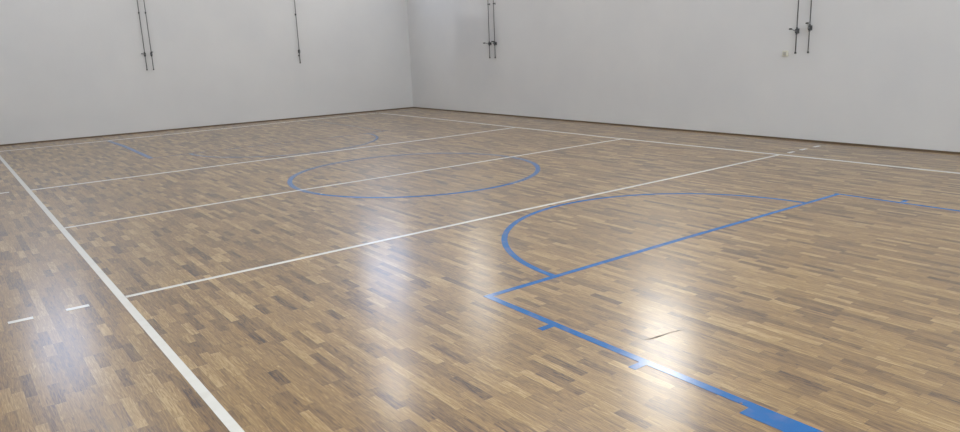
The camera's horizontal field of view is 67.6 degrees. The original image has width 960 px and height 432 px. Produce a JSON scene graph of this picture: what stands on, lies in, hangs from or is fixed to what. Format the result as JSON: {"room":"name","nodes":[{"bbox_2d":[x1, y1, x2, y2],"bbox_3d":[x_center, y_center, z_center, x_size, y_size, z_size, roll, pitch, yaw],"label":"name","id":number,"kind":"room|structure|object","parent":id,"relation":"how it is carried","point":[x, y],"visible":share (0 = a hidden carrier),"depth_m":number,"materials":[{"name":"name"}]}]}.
{"room":"school gymnasium","nodes":[
{"label":"school gymnasium","id":0,"kind":"room"},
{"bbox_2d":[0,0,412,144],"bbox_3d":[-7.349,-5.880,17.221,13.125,7.500,0.300,-11,16,-33],"label":"wall","id":1,"kind":"structure","parent":0,"point":[69,68],"depth_m":17.63,"materials":[{"name":"white paint"}]},
{"bbox_2d":[137,0,147,69],"bbox_3d":[-8.016,-5.759,16.480,0.084,4.740,0.184,-1,13,4],"label":"rod","id":2,"kind":"object","parent":1,"relation":"attached to","point":[137,0],"visible":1,"depth_m":16.87,"materials":[{"name":"grey metal"}]},
{"bbox_2d":[143,0,153,69],"bbox_3d":[-7.877,-5.788,16.581,0.043,4.740,0.155,-11,16,-33],"label":"rod","id":3,"kind":"object","parent":1,"relation":"attached to","point":[151,54],"visible":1,"depth_m":16.98,"materials":[{"name":"grey metal"}]},
{"bbox_2d":[0,107,412,145],"bbox_3d":[-7.119,-2.221,17.964,12.498,0.026,0.014,-11,16,-33],"label":"baseboard","id":4,"kind":"structure","parent":1,"relation":"attached to","point":[406,107],"depth_m":17.91,"materials":[{"name":"brown wood"}]},
{"bbox_2d":[294,0,300,62],"bbox_3d":[-4.891,-6.378,18.582,0.074,4.750,0.170,-6,14,-17],"label":"rod","id":5,"kind":"object","parent":1,"relation":"attached to","point":[294,0],"visible":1,"depth_m":18.97,"materials":[{"name":"grey metal"}]},
{"bbox_2d":[0,108,959,431],"bbox_3d":[-1.023,-0.480,10.182,13.100,0.203,20.670,-12,17,-36],"label":"floor","id":6,"kind":"structure","parent":0,"point":[407,269],"depth_m":5.56,"materials":[{"name":"brown wood"}]},
{"bbox_2d":[407,0,959,151],"bbox_3d":[3.994,-5.290,12.917,0.300,7.500,19.810,-12,17,-36],"label":"wall","id":7,"kind":"structure","parent":0,"point":[873,72],"depth_m":13.14,"materials":[{"name":"white paint"}]},
{"bbox_2d":[483,3,490,57],"bbox_3d":[0.101,-6.299,17.518,0.211,4.785,0.096,2,14,15],"label":"rod","id":8,"kind":"object","parent":7,"relation":"attached to","point":[489,42],"visible":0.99,"depth_m":17.94,"materials":[{"name":"grey metal"}]},
{"bbox_2d":[491,0,496,57],"bbox_3d":[0.270,-6.258,17.317,0.155,4.785,0.042,-12,17,-36],"label":"rod","id":9,"kind":"object","parent":7,"relation":"attached to","point":[494,42],"visible":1,"depth_m":17.73,"materials":[{"name":"grey metal"}]},
{"bbox_2d":[413,107,959,153],"bbox_3d":[4.006,-1.633,13.701,0.014,0.026,19.796,-12,17,-36],"label":"baseboard","id":10,"kind":"structure","parent":7,"relation":"attached to","point":[413,107],"depth_m":12.95,"materials":[{"name":"brown wood"}]},
{"bbox_2d":[782,51,788,55],"bbox_3d":[5.071,-2.700,11.915,0.041,0.092,0.092,-12,17,-36],"label":"box","id":11,"kind":"object","parent":7,"relation":"attached to","point":[784,53],"visible":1,"depth_m":11.90,"materials":[{"name":"beige plastic"}]},
{"bbox_2d":[789,0,799,53],"bbox_3d":[5.034,-4.979,11.192,0.182,4.780,0.081,-2,13,0],"label":"rod","id":12,"kind":"object","parent":7,"relation":"attached to","point":[796,30],"visible":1,"depth_m":11.64,"materials":[{"name":"grey metal"}]},
{"bbox_2d":[805,0,811,52],"bbox_3d":[5.184,-4.943,11.007,0.155,4.775,0.042,-12,17,-36],"label":"rod","id":13,"kind":"object","parent":7,"relation":"attached to","point":[809,22],"visible":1,"depth_m":11.46,"materials":[{"name":"grey metal"}]}
]}

